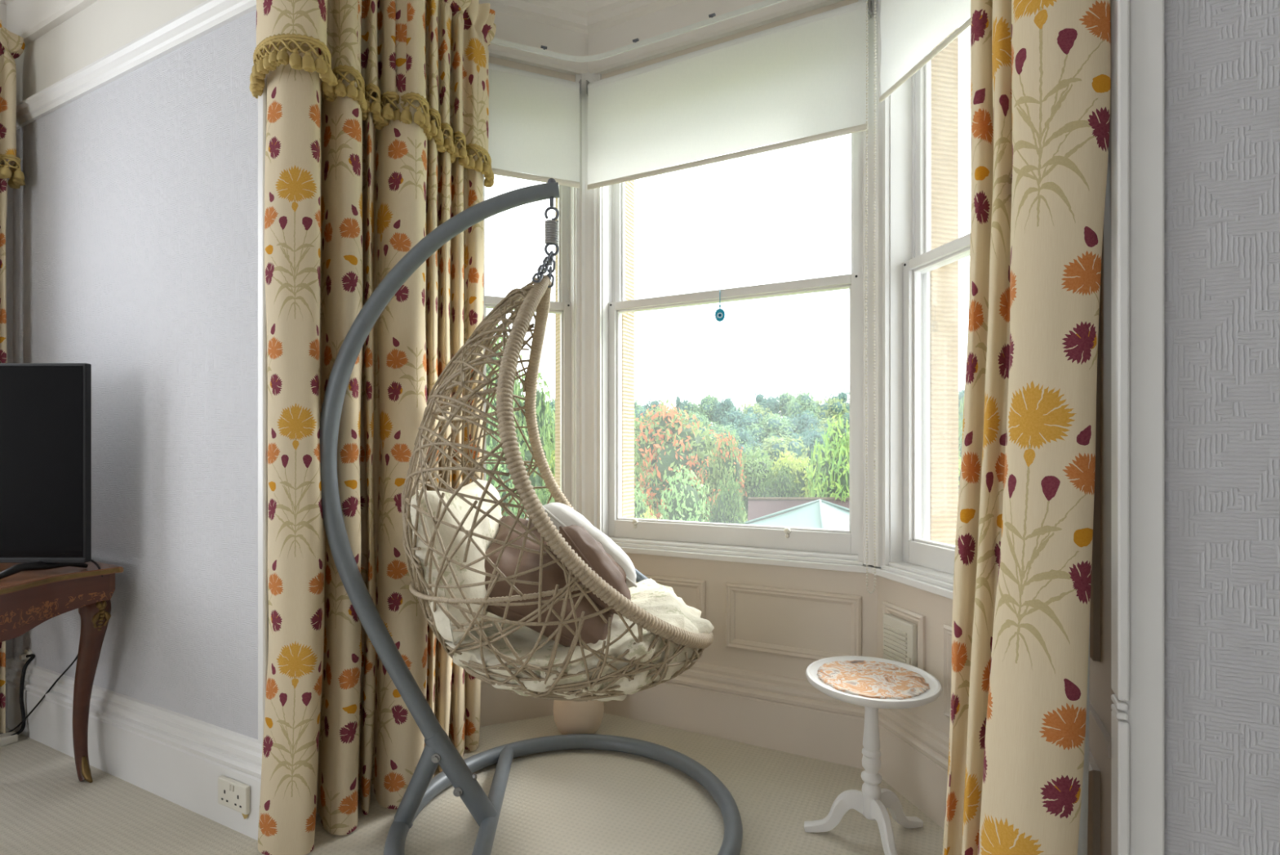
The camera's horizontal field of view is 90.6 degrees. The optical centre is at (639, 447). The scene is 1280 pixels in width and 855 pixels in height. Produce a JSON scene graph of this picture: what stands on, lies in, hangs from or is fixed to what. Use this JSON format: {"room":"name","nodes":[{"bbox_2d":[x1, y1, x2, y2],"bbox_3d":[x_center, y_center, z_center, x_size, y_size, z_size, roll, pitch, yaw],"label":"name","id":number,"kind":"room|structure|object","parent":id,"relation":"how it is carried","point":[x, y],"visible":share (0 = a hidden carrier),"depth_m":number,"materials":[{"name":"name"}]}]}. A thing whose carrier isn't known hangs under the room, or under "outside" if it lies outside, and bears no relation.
{"room":"living room","nodes":[
{"label":"living room","id":0,"kind":"room"},
{"bbox_2d":[5,159,13,658],"bbox_3d":[-3.706,-0.430,0.504,0.150,3.120,4.757,0,0,27],"label":"wall","id":1,"kind":"structure","parent":0,"point":[9,232],"depth_m":2.58,"materials":[{"name":"paint"}]},
{"bbox_2d":[5,657,12,728],"bbox_3d":[-3.625,0.994,0.463,0.032,0.272,4.757,0,0,27],"label":"baseboard","id":2,"kind":"structure","parent":1,"relation":"attached to","point":[7,660],"depth_m":2.56,"materials":[{"name":"white paint"}]},
{"bbox_2d":[13,0,268,739],"bbox_3d":[-1.861,-0.430,2.315,1.810,3.120,0.140,0,0,27],"label":"wall","id":3,"kind":"structure","parent":0,"point":[135,211],"depth_m":2.11,"materials":[{"name":"paint"}]},
{"bbox_2d":[0,18,25,733],"bbox_3d":[-2.525,-0.248,2.310,0.173,2.744,0.447,0,0,27],"label":"curtain","id":4,"kind":"object","parent":3,"relation":"hanging from","point":[12,45],"visible":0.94,"depth_m":2.43,"materials":[{"name":"fabric"}]},
{"bbox_2d":[0,48,7,733],"bbox_3d":[-2.556,-0.223,2.312,0.115,2.694,0.387,0,0,27],"label":"drape","id":5,"kind":"object","parent":4,"relation":"hanging from","point":[3,52],"depth_m":2.43,"materials":[{"name":"fabric"}]},
{"bbox_2d":[19,648,32,662],"bbox_3d":[-2.439,0.827,2.513,0.052,0.052,0.029,0,0,27],"label":"plug","id":6,"kind":"object","parent":3,"relation":"attached to","point":[28,651],"visible":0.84,"depth_m":2.51,"materials":[{"name":"white plastic"}]},
{"bbox_2d":[1,653,35,736],"bbox_3d":[-2.418,0.961,2.453,0.062,0.294,0.127,0,0,10],"label":"cable","id":7,"kind":"object","parent":6,"relation":"hanging from","point":[32,656],"visible":0.98,"depth_m":2.47,"materials":[{"name":"black plastic"}]},
{"bbox_2d":[5,657,262,839],"bbox_3d":[-1.792,0.994,2.251,1.692,0.272,0.152,0,0,27],"label":"baseboard","id":8,"kind":"structure","parent":3,"relation":"attached to","point":[179,758],"depth_m":2.09,"materials":[{"name":"white paint"}]},
{"bbox_2d":[16,0,256,129],"bbox_3d":[-1.847,-1.328,2.209,1.630,0.066,0.036,0,0,27],"label":"trim","id":9,"kind":"structure","parent":3,"relation":"attached to","point":[209,15],"depth_m":2.13,"materials":[{"name":"white paint"}]},
{"bbox_2d":[217,774,250,818],"bbox_3d":[-1.195,1.029,1.861,0.141,0.102,0.018,0,0,27],"label":"wall socket","id":10,"kind":"object","parent":3,"relation":"attached to","point":[234,794],"visible":1,"depth_m":1.85,"materials":[{"name":"white plastic"}]},
{"bbox_2d":[227,783,231,790],"bbox_3d":[-1.204,0.995,1.858,0.010,0.018,0.005,0,0,27],"label":"switch","id":11,"kind":"object","parent":10,"relation":"attached to","point":[228,784],"depth_m":1.86,"materials":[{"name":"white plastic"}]},
{"bbox_2d":[231,784,234,791],"bbox_3d":[-1.192,0.995,1.851,0.010,0.018,0.005,0,0,27],"label":"switch","id":12,"kind":"object","parent":10,"relation":"attached to","point":[232,785],"depth_m":1.85,"materials":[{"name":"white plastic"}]},
{"bbox_2d":[257,49,268,748],"bbox_3d":[-1.096,-0.372,1.853,0.036,2.484,0.034,0,0,27],"label":"trim","id":13,"kind":"structure","parent":3,"relation":"attached to","point":[263,611],"depth_m":1.83,"materials":[{"name":"white paint"}]},
{"bbox_2d":[249,0,496,854],"bbox_3d":[-0.772,-0.266,2.070,0.336,2.779,0.905,0,0,40],"label":"curtain","id":14,"kind":"object","parent":3,"relation":"hanging from","point":[377,125],"visible":0.94,"depth_m":1.91,"materials":[{"name":"fabric"}]},
{"bbox_2d":[0,712,943,854],"bbox_3d":[-0.744,1.190,-0.297,6.060,0.120,6.200,0,0,27],"label":"floor","id":15,"kind":"structure","parent":0,"point":[565,802],"depth_m":1.97,"materials":[{"name":"beige carpet"}]},
{"bbox_2d":[0,728,17,746],"bbox_3d":[-2.459,1.113,2.436,0.130,0.033,0.060,0,0,27],"label":"power strip","id":16,"kind":"object","parent":15,"relation":"on","point":[6,740],"visible":0.77,"depth_m":2.41,"materials":[{"name":"white plastic"}]},
{"bbox_2d":[0,559,102,733],"bbox_3d":[-2.095,0.723,2.274,0.791,0.756,0.116,0,0,30],"label":"power cable","id":17,"kind":"object","parent":16,"relation":"attached to","point":[92,561],"visible":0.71,"depth_m":2.39,"materials":[{"name":"black plastic"}]},
{"bbox_2d":[0,561,123,782],"bbox_3d":[-2.096,0.762,1.907,0.664,0.734,0.718,0,0,27],"label":"side table","id":18,"kind":"object","parent":15,"relation":"on","point":[28,598],"visible":0.88,"depth_m":2.05,"materials":[{"name":"brown wood"}]},
{"bbox_2d":[0,363,91,579],"bbox_3d":[-2.227,0.064,1.972,0.980,0.662,0.229,0,0,0],"label":"television","id":19,"kind":"object","parent":18,"relation":"on","point":[46,408],"visible":1,"depth_m":1.98,"materials":[{"name":"black plastic"}]},
{"bbox_2d":[320,177,742,854],"bbox_3d":[-0.219,0.164,1.877,1.021,1.920,1.043,0,0,42],"label":"stand","id":20,"kind":"object","parent":15,"relation":"on","point":[457,771],"visible":0.98,"depth_m":1.83,"materials":[{"name":"metal"}]},
{"bbox_2d":[544,206,559,256],"bbox_3d":[-0.262,-0.643,1.881,0.041,0.149,0.040,0,0,27],"label":"spring","id":21,"kind":"object","parent":20,"relation":"hanging from","point":[551,227],"visible":1,"depth_m":1.87,"materials":[{"name":"metal"}]},
{"bbox_2d":[532,250,555,288],"bbox_3d":[-0.277,-0.526,1.849,0.038,0.117,0.125,0,0,11],"label":"chain","id":22,"kind":"object","parent":21,"relation":"hanging from","point":[548,260],"visible":0.98,"depth_m":1.85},
{"bbox_2d":[400,274,713,701],"bbox_3d":[-0.234,0.123,1.930,0.915,1.296,0.913,0,0,-1],"label":"egg chair","id":23,"kind":"object","parent":20,"relation":"hanging from","point":[533,296],"visible":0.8,"depth_m":1.58,"materials":[{"name":"wicker"}]},
{"bbox_2d":[444,577,714,701],"bbox_3d":[-0.197,0.614,1.946,0.828,0.315,0.772,0,0,21],"label":"seat cushion","id":24,"kind":"object","parent":23,"relation":"in","point":[660,601],"visible":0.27,"depth_m":1.69,"materials":[{"name":"beige fabric"}]},
{"bbox_2d":[410,478,502,644],"bbox_3d":[-0.508,0.300,1.890,0.235,0.390,0.601,0,0,-1],"label":"cushion","id":25,"kind":"object","parent":24,"relation":"on","point":[489,527],"visible":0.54,"depth_m":1.63,"materials":[{"name":"beige fabric"}]},
{"bbox_2d":[484,515,626,646],"bbox_3d":[-0.261,0.385,1.831,0.493,0.350,0.322,0,0,0],"label":"throw pillow","id":26,"kind":"object","parent":24,"relation":"on","point":[593,629],"visible":0.38,"depth_m":1.71,"materials":[{"name":"fabric"}]},
{"bbox_2d":[542,502,637,587],"bbox_3d":[-0.171,0.315,2.060,0.326,0.292,0.283,0,0,0],"label":"throw pillow","id":27,"kind":"object","parent":24,"relation":"on","point":[561,514],"visible":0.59,"depth_m":1.94,"materials":[{"name":"white fabric"}]},
{"bbox_2d":[559,524,631,614],"bbox_3d":[-0.138,0.348,1.860,0.211,0.277,0.321,0,0,-5],"label":"throw pillow","id":28,"kind":"object","parent":24,"relation":"on","point":[590,550],"visible":0.65,"depth_m":1.73,"materials":[{"name":"fabric"}]},
{"bbox_2d":[553,699,604,734],"bbox_3d":[-0.242,1.007,2.500,0.200,0.246,0.200,0,0,27],"label":"clay pot","id":29,"kind":"object","parent":15,"relation":"on","point":[571,717],"visible":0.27,"depth_m":2.42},
{"bbox_2d":[804,655,942,854],"bbox_3d":[0.666,0.893,1.826,0.371,0.471,0.368,0,0,27],"label":"table","id":30,"kind":"object","parent":15,"relation":"on","point":[873,683],"visible":1,"depth_m":1.81,"materials":[{"name":"white paint"}]},
{"bbox_2d":[488,56,575,81],"bbox_3d":[-0.463,0.920,2.802,0.652,6.420,0.276,0,0,-22],"label":"wall","id":31,"kind":"structure","parent":0,"point":[492,60],"depth_m":2.67,"materials":[{"name":"beige paint"}]},
{"bbox_2d":[483,173,575,519],"bbox_3d":[-0.494,-0.526,2.724,0.536,1.928,0.190,0,0,-22],"label":"window","id":32,"kind":"structure","parent":31,"relation":"in","point":[565,305],"depth_m":2.79,"materials":[{"name":"white paint"}]},
{"bbox_2d":[483,62,581,187],"bbox_3d":[-0.484,-1.333,2.619,0.495,0.460,0.060,0,0,-22],"label":"roller blind","id":33,"kind":"object","parent":31,"relation":"attached to","point":[534,117],"visible":0.67,"depth_m":2.61,"materials":[{"name":"white fabric"}]},
{"bbox_2d":[555,180,634,518],"bbox_3d":[-0.214,0.920,2.952,0.373,6.420,0.158,0,0,2],"label":"exterior wall","id":34,"kind":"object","parent":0,"point":[628,318],"depth_m":2.92,"materials":[{"name":"stone"}]},
{"bbox_2d":[601,0,877,679],"bbox_3d":[0.362,0.920,2.609,1.418,6.420,0.276,0,0,27],"label":"wall","id":35,"kind":"structure","parent":0,"point":[775,620],"depth_m":2.40,"materials":[{"name":"beige paint"}]},
{"bbox_2d":[575,71,601,531],"bbox_3d":[-0.221,-0.607,2.792,0.190,2.034,0.127,0,0,2],"label":"trim","id":36,"kind":"structure","parent":35,"relation":"attached to","point":[588,202],"depth_m":2.73,"materials":[{"name":"white paint"}]},
{"bbox_2d":[603,662,864,768],"bbox_3d":[0.300,0.994,2.486,1.186,0.272,0.032,0,0,27],"label":"baseboard","id":37,"kind":"structure","parent":35,"relation":"attached to","point":[788,714],"depth_m":2.41,"materials":[{"name":"beige paint"}]},
{"bbox_2d":[601,132,876,573],"bbox_3d":[0.335,-0.526,2.554,1.186,1.928,0.190,0,0,27],"label":"window","id":38,"kind":"structure","parent":35,"relation":"in","point":[835,549],"depth_m":2.58,"materials":[{"name":"white paint"}]},
{"bbox_2d":[715,289,724,321],"bbox_3d":[0.321,-0.572,2.542,0.041,0.126,0.014,0,0,7],"label":"charm","id":39,"kind":"object","parent":38,"relation":"hanging from","point":[719,313],"visible":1,"depth_m":2.54,"materials":[{"name":"teal glass"}]},
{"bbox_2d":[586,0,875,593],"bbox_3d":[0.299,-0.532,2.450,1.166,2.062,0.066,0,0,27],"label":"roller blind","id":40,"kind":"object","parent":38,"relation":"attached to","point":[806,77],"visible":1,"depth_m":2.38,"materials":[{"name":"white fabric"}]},
{"bbox_2d":[857,0,889,566],"bbox_3d":[0.856,-0.607,2.248,0.127,2.034,0.190,0,0,-39],"label":"trim","id":41,"kind":"structure","parent":35,"relation":"attached to","point":[882,194],"depth_m":2.21,"materials":[{"name":"white paint"}]},
{"bbox_2d":[877,575,952,735],"bbox_3d":[1.025,0.920,1.986,0.276,6.420,0.802,0,0,-14],"label":"wall","id":42,"kind":"structure","parent":0,"point":[932,613],"depth_m":1.98,"materials":[{"name":"beige paint"}]},
{"bbox_2d":[0,0,844,75],"bbox_3d":[-0.750,-1.802,-0.310,5.860,0.376,5.970,0,0,27],"label":"ceiling","id":43,"kind":"structure","parent":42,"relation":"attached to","point":[578,28],"depth_m":2.60,"materials":[{"name":"paint"}]},
{"bbox_2d":[489,0,786,62],"bbox_3d":[0.179,-1.595,2.141,1.769,0.038,0.480,0,0,27],"label":"rail","id":44,"kind":"object","parent":43,"relation":"attached to","point":[765,3],"visible":0.97,"depth_m":2.47,"materials":[{"name":"plastic"}]},
{"bbox_2d":[883,613,917,666],"bbox_3d":[0.856,0.680,2.095,0.030,0.230,0.153,0,0,-14],"label":"air vent","id":45,"kind":"object","parent":42,"relation":"in","point":[900,635],"visible":0.66,"depth_m":2.07,"materials":[{"name":"white plastic"}]},
{"bbox_2d":[877,707,949,829],"bbox_3d":[0.878,0.994,1.590,0.256,0.272,1.272,0,0,5],"label":"baseboard","id":46,"kind":"structure","parent":42,"relation":"attached to","point":[914,757],"depth_m":2.00,"materials":[{"name":"beige paint"}]},
{"bbox_2d":[871,50,970,599],"bbox_3d":[0.980,-0.526,1.915,0.190,1.928,0.686,0,0,-14],"label":"window","id":47,"kind":"structure","parent":42,"relation":"in","point":[917,561],"depth_m":2.17,"materials":[{"name":"white paint"}]},
{"bbox_2d":[879,0,970,102],"bbox_3d":[0.891,-1.374,1.850,0.061,0.448,0.565,0,0,-14],"label":"roller blind","id":48,"kind":"object","parent":47,"relation":"attached to","point":[910,29],"visible":0.99,"depth_m":1.95,"materials":[{"name":"white fabric"}]},
{"bbox_2d":[930,26,958,545],"bbox_3d":[0.981,0.920,2.348,0.158,6.420,0.374,0,0,-39],"label":"exterior wall","id":49,"kind":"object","parent":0,"point":[944,65],"depth_m":2.20,"materials":[{"name":"stone"}]},
{"bbox_2d":[1087,0,1114,854],"bbox_3d":[0.940,-0.430,1.256,0.191,3.120,0.735,0,0,27],"label":"wall","id":50,"kind":"structure","parent":0,"point":[1099,827],"depth_m":1.02,"materials":[{"name":"beige paint"}]},
{"bbox_2d":[942,0,1111,854],"bbox_3d":[0.651,-0.243,1.132,0.211,2.734,0.439,0,0,14],"label":"curtain","id":51,"kind":"object","parent":50,"relation":"hanging from","point":[1018,767],"visible":1,"depth_m":0.96,"materials":[{"name":"fabric"}]},
{"bbox_2d":[1164,0,1279,854],"bbox_3d":[1.790,-0.430,0.471,2.330,3.120,0.140,0,0,27],"label":"wall","id":52,"kind":"structure","parent":0,"point":[1222,57],"depth_m":0.89,"materials":[{"name":"paint"}]},
{"bbox_2d":[1111,0,1164,854],"bbox_3d":[0.726,-0.242,0.924,0.058,2.744,0.050,0,0,27],"label":"trim","id":53,"kind":"structure","parent":52,"relation":"attached to","point":[1137,26],"depth_m":0.91,"materials":[{"name":"white paint"}]},
{"bbox_3d":[-0.920,-0.430,2.327,0.140,3.120,0.730,0,0,27],"label":"wall","id":54,"kind":"structure","parent":0,"visible":0},
{"bbox_2d":[315,680,553,813],"bbox_3d":[-0.693,0.994,2.424,0.239,0.272,1.149,0,0,44],"label":"baseboard","id":55,"kind":"structure","parent":54,"relation":"attached to","point":[497,705],"depth_m":2.61,"materials":[{"name":"beige paint"}]},
{"label":"outside","id":56,"kind":"structure","parent":0,"visible":0},
{"bbox_2d":[645,506,747,521],"bbox_3d":[17.107,-0.317,107.159,453.740,11.614,313.061,0,0,27],"label":"ground","id":57,"kind":"structure","parent":56,"point":[646,507],"depth_m":45.53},
{"bbox_2d":[486,385,520,516],"bbox_3d":[-3.628,1.446,14.992,1.571,6.530,1.633,0,0,30],"label":"tree","id":58,"kind":"object","parent":57,"relation":"on","point":[491,443],"visible":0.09,"depth_m":14.76,"materials":[{"name":"green plant"}]},
{"bbox_2d":[486,322,555,516],"bbox_3d":[-3.514,0.603,16.991,2.454,8.389,2.718,0,0,12],"label":"tree","id":59,"kind":"object","parent":57,"relation":"on","point":[541,411],"visible":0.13,"depth_m":16.95,"materials":[{"name":"green plant"}]},
{"bbox_2d":[513,444,531,518],"bbox_3d":[-3.444,2.305,15.993,2.048,4.877,2.129,0,0,16],"label":"tree","id":60,"kind":"object","parent":57,"relation":"on","point":[523,516],"visible":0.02,"depth_m":15.93,"materials":[{"name":"green plant"}]},
{"bbox_2d":[527,483,555,518],"bbox_3d":[-1.898,2.693,13.958,1.557,3.909,1.227,0,0,-9],"label":"tree","id":61,"kind":"object","parent":57,"relation":"on","point":[543,498],"visible":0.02,"depth_m":13.82,"materials":[{"name":"green plant"}]},
{"bbox_2d":[543,448,555,502],"bbox_3d":[-2.714,2.324,18.077,1.672,4.994,1.412,0,0,33],"label":"tree","id":62,"kind":"object","parent":57,"relation":"on","point":[551,457],"visible":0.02,"depth_m":17.61,"materials":[{"name":"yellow plant"}]},
{"bbox_2d":[545,405,555,459],"bbox_3d":[-5.837,1.233,39.936,3.998,8.481,4.428,0,0,40],"label":"tree","id":63,"kind":"object","parent":57,"relation":"on","point":[551,438],"visible":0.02,"depth_m":39.83,"materials":[{"name":"green plant"}]},
{"bbox_2d":[545,404,555,429],"bbox_3d":[-12.680,-1.858,81.881,7.798,7.636,6.284,0,0,-37],"label":"tree","id":64,"kind":"object","parent":57,"relation":"on","point":[553,408],"visible":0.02,"depth_m":81.29,"materials":[{"name":"green plant"}]},
{"bbox_2d":[547,397,555,411],"bbox_3d":[-15.861,-5.649,118.611,7.574,7.949,7.607,0,0,27],"label":"tree","id":65,"kind":"object","parent":57,"relation":"on","point":[553,402],"visible":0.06,"depth_m":116.70,"materials":[{"name":"green plant"}]},
{"bbox_2d":[634,398,642,416],"bbox_3d":[-1.428,-4.777,111.421,5.423,7.940,6.677,0,0,27],"label":"tree","id":66,"kind":"object","parent":57,"relation":"on","point":[636,405],"visible":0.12,"depth_m":109.86,"materials":[{"name":"green plant"}]},
{"bbox_2d":[634,409,647,502],"bbox_3d":[-0.393,1.634,32.944,2.841,7.319,2.565,0,0,42],"label":"tree","id":67,"kind":"object","parent":57,"relation":"on","point":[637,429],"visible":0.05,"depth_m":32.00,"materials":[{"name":"green plant"}]},
{"bbox_2d":[634,405,650,425],"bbox_3d":[0.621,-2.184,87.710,6.939,7.478,7.264,0,0,27],"label":"tree","id":68,"kind":"object","parent":57,"relation":"on","point":[643,411],"visible":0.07,"depth_m":85.97,"materials":[{"name":"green plant"}]},
{"bbox_2d":[634,484,651,519],"bbox_3d":[-0.046,2.743,14.537,1.052,3.840,1.012,0,0,20],"label":"tree","id":69,"kind":"object","parent":57,"relation":"on","point":[639,506],"visible":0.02,"depth_m":14.36,"materials":[{"name":"green plant"}]},
{"bbox_2d":[635,504,656,519],"bbox_3d":[0.054,2.787,11.468,0.786,3.500,0.766,0,0,27],"label":"tree","id":70,"kind":"object","parent":57,"relation":"on","point":[648,510],"visible":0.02,"depth_m":11.55,"materials":[{"name":"yellow plant"}]},
{"bbox_2d":[639,396,666,411],"bbox_3d":[2.938,-5.672,119.623,7.979,8.073,8.365,0,0,27],"label":"tree","id":71,"kind":"object","parent":57,"relation":"on","point":[655,402],"visible":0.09,"depth_m":117.69,"materials":[{"name":"green plant"}]},
{"bbox_2d":[650,404,684,417],"bbox_3d":[5.012,-4.672,117.013,8.231,6.516,8.676,0,0,27],"label":"tree","id":72,"kind":"object","parent":57,"relation":"on","point":[666,405],"visible":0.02,"depth_m":115.89,"materials":[{"name":"green plant"}]},
{"bbox_2d":[634,398,726,519],"bbox_3d":[1.561,1.493,26.951,4.946,7.242,4.846,0,0,27],"label":"tree","id":73,"kind":"object","parent":57,"relation":"on","point":[664,444],"visible":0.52,"depth_m":26.04,"materials":[{"name":"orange plant"}]},
{"bbox_2d":[674,392,689,415],"bbox_3d":[7.714,-5.984,117.986,3.755,8.937,3.640,0,0,27],"label":"tree","id":74,"kind":"object","parent":57,"relation":"on","point":[678,403],"visible":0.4,"depth_m":117.49,"materials":[{"name":"green plant"}]},
{"bbox_2d":[657,464,710,522],"bbox_3d":[0.895,2.491,13.437,1.870,4.265,1.802,0,0,27],"label":"tree","id":75,"kind":"object","parent":57,"relation":"on","point":[684,502],"visible":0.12,"depth_m":13.33,"materials":[{"name":"green plant"}]},
{"bbox_2d":[676,400,699,415],"bbox_3d":[9.172,-5.306,118.956,6.249,7.345,6.486,0,0,27],"label":"tree","id":76,"kind":"object","parent":57,"relation":"on","point":[691,405],"visible":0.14,"depth_m":117.41,"materials":[{"name":"green plant"}]},
{"bbox_2d":[687,421,709,436],"bbox_3d":[5.074,0.620,60.124,5.331,6.569,4.374,0,0,-33],"label":"tree","id":77,"kind":"object","parent":57,"relation":"on","point":[699,428],"visible":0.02,"depth_m":60.95,"materials":[{"name":"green plant"}]},
{"bbox_2d":[681,410,723,432],"bbox_3d":[7.710,-1.673,85.779,7.505,6.727,7.990,0,0,27],"label":"tree","id":78,"kind":"object","parent":57,"relation":"on","point":[703,420],"visible":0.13,"depth_m":85.06,"materials":[{"name":"green plant"}]},
{"bbox_2d":[692,392,724,425],"bbox_3d":[12.566,-5.701,115.419,6.971,8.710,5.858,0,0,27],"label":"tree","id":79,"kind":"object","parent":57,"relation":"on","point":[706,406],"visible":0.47,"depth_m":114.07,"materials":[{"name":"green plant"}]},
{"bbox_2d":[693,428,746,522],"bbox_3d":[3.082,2.147,24.057,2.040,5.754,2.226,0,0,27],"label":"tree","id":80,"kind":"object","parent":57,"relation":"on","point":[726,460],"visible":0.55,"depth_m":23.70,"materials":[{"name":"green plant"}]},
{"bbox_2d":[701,424,751,458],"bbox_3d":[7.143,0.937,58.020,5.640,6.221,4.588,0,0,27],"label":"tree","id":81,"kind":"object","parent":57,"relation":"on","point":[725,430],"visible":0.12,"depth_m":57.61,"materials":[{"name":"green plant"}]},
{"bbox_2d":[706,471,746,524],"bbox_3d":[1.957,2.596,14.225,1.053,4.122,0.830,0,0,21],"label":"tree","id":82,"kind":"object","parent":57,"relation":"on","point":[728,508],"visible":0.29,"depth_m":14.01,"materials":[{"name":"green plant"}]},
{"bbox_2d":[711,394,742,428],"bbox_3d":[15.751,-5.380,113.351,5.918,8.526,6.140,0,0,27],"label":"tree","id":83,"kind":"object","parent":57,"relation":"on","point":[719,414],"visible":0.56,"depth_m":112.13,"materials":[{"name":"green plant"}]},
{"bbox_2d":[720,406,762,434],"bbox_3d":[13.818,-2.074,85.203,6.773,7.438,8.177,0,0,27],"label":"tree","id":84,"kind":"object","parent":57,"relation":"on","point":[737,420],"visible":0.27,"depth_m":83.61,"materials":[{"name":"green plant"}]},
{"bbox_2d":[734,426,767,464],"bbox_3d":[10.012,0.821,61.969,5.245,5.896,4.304,0,0,-26],"label":"tree","id":85,"kind":"object","parent":57,"relation":"on","point":[744,436],"visible":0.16,"depth_m":60.68,"materials":[{"name":"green plant"}]},
{"bbox_2d":[738,400,773,422],"bbox_3d":[19.852,-4.754,112.295,8.227,7.280,8.228,0,0,27],"label":"tree","id":86,"kind":"object","parent":57,"relation":"on","point":[749,407],"visible":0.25,"depth_m":110.18,"materials":[{"name":"green plant"}]},
{"bbox_2d":[738,444,775,521],"bbox_3d":[4.927,2.461,26.018,2.598,5.259,2.878,0,0,-11],"label":"tree","id":87,"kind":"object","parent":57,"relation":"on","point":[755,472],"visible":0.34,"depth_m":25.17,"materials":[{"name":"green plant"}]},
{"bbox_2d":[752,390,782,417],"bbox_3d":[23.456,-6.425,118.816,6.462,9.231,7.441,0,0,27],"label":"tree","id":88,"kind":"object","parent":57,"relation":"on","point":[771,402],"visible":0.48,"depth_m":117.17,"materials":[{"name":"green plant"}]},
{"bbox_2d":[744,413,799,447],"bbox_3d":[17.160,-1.338,82.227,6.992,6.480,7.769,0,0,27],"label":"tree","id":89,"kind":"object","parent":57,"relation":"on","point":[771,426],"visible":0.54,"depth_m":80.45,"materials":[{"name":"green plant"}]},
{"bbox_2d":[755,462,804,497],"bbox_3d":[5.269,2.783,24.049,2.076,4.498,1.636,0,0,-36],"label":"tree","id":90,"kind":"object","parent":57,"relation":"on","point":[782,486],"visible":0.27,"depth_m":23.67,"materials":[{"name":"green plant"}]},
{"bbox_2d":[750,433,811,469],"bbox_3d":[13.639,1.136,61.358,6.239,5.220,5.736,0,0,27],"label":"tree","id":91,"kind":"object","parent":57,"relation":"on","point":[773,448],"visible":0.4,"depth_m":60.02,"materials":[{"name":"green plant"}]},
{"bbox_2d":[775,389,795,419],"bbox_3d":[28.008,-6.449,119.623,6.800,9.049,5.505,0,0,27],"label":"tree","id":92,"kind":"object","parent":57,"relation":"on","point":[786,397],"visible":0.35,"depth_m":118.55,"materials":[{"name":"green plant"}]},
{"bbox_2d":[768,448,813,497],"bbox_3d":[6.076,2.514,24.927,2.307,5.107,2.181,0,0,27],"label":"tree","id":93,"kind":"object","parent":57,"relation":"on","point":[800,472],"visible":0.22,"depth_m":24.34,"materials":[{"name":"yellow plant"}]},
{"bbox_2d":[741,498,849,529],"bbox_3d":[4.834,3.037,16.950,3.570,3.336,3.352,0,0,-30],"label":"gazebo","id":94,"kind":"object","parent":57,"relation":"on","point":[818,513],"visible":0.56,"depth_m":16.66,"materials":[{"name":"green fabric"}]},
{"bbox_2d":[747,497,849,522],"bbox_3d":[5.162,3.281,19.925,3.950,3.298,2.250,0,0,0],"label":"garden shed","id":95,"kind":"object","parent":57,"relation":"on","point":[757,507],"visible":0.22,"depth_m":20.76,"materials":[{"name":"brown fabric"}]},
{"bbox_2d":[780,409,824,444],"bbox_3d":[21.252,-1.915,85.241,7.513,6.790,6.198,0,0,27],"label":"tree","id":96,"kind":"object","parent":57,"relation":"on","point":[805,420],"visible":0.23,"depth_m":83.96,"materials":[{"name":"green plant"}]},
{"bbox_2d":[786,389,820,425],"bbox_3d":[27.316,-5.237,105.721,5.372,9.222,6.681,0,0,27],"label":"tree","id":97,"kind":"object","parent":57,"relation":"on","point":[802,402],"visible":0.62,"depth_m":104.57,"materials":[{"name":"green plant"}]},
{"bbox_2d":[782,426,830,470],"bbox_3d":[17.225,0.510,64.635,6.619,5.747,5.430,0,0,7],"label":"tree","id":98,"kind":"object","parent":57,"relation":"on","point":[809,440],"visible":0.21,"depth_m":63.89,"materials":[{"name":"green plant"}]},
{"bbox_2d":[804,409,849,501],"bbox_3d":[7.025,1.797,22.029,2.507,6.393,2.203,0,0,-40],"label":"tree","id":99,"kind":"object","parent":57,"relation":"on","point":[830,475],"visible":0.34,"depth_m":21.53,"materials":[{"name":"green plant"}]},
{"bbox_2d":[808,417,846,436],"bbox_3d":[24.816,-1.423,84.601,7.237,5.828,6.991,0,0,27],"label":"tree","id":100,"kind":"object","parent":57,"relation":"on","point":[826,426],"visible":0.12,"depth_m":83.31,"materials":[{"name":"green plant"}]},
{"bbox_2d":[811,395,849,424],"bbox_3d":[32.521,-5.135,110.169,8.241,7.881,7.826,0,0,27],"label":"tree","id":101,"kind":"object","parent":57,"relation":"on","point":[829,410],"visible":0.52,"depth_m":108.08,"materials":[{"name":"green plant"}]},
{"bbox_2d":[822,387,849,415],"bbox_3d":[35.581,-6.218,114.239,5.794,9.164,7.016,0,0,27],"label":"tree","id":102,"kind":"object","parent":57,"relation":"on","point":[842,395],"visible":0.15,"depth_m":112.54,"materials":[{"name":"green plant"}]},
{"bbox_2d":[840,410,849,433],"bbox_3d":[29.200,-2.163,82.642,6.284,7.330,5.533,0,0,27],"label":"tree","id":103,"kind":"object","parent":57,"relation":"on","point":[847,415],"visible":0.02,"depth_m":82.64,"materials":[{"name":"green plant"}]},
{"bbox_2d":[958,454,961,494],"bbox_3d":[10.508,2.393,20.062,1.978,5.165,1.870,0,0,27],"label":"tree","id":104,"kind":"object","parent":57,"relation":"on","point":[959,460],"visible":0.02,"depth_m":20.13,"materials":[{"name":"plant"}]},
{"bbox_2d":[958,395,964,458],"bbox_3d":[12.356,1.361,24.015,1.866,7.507,2.066,0,0,21],"label":"tree","id":105,"kind":"object","parent":57,"relation":"on","point":[961,423],"visible":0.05,"depth_m":23.79,"materials":[{"name":"green plant"}]},
{"bbox_2d":[958,386,964,413],"bbox_3d":[61.829,-7.492,123.475,7.408,9.166,8.701,0,0,27],"label":"tree","id":106,"kind":"object","parent":57,"relation":"on","point":[961,393],"visible":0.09,"depth_m":120.61,"materials":[{"name":"green plant"}]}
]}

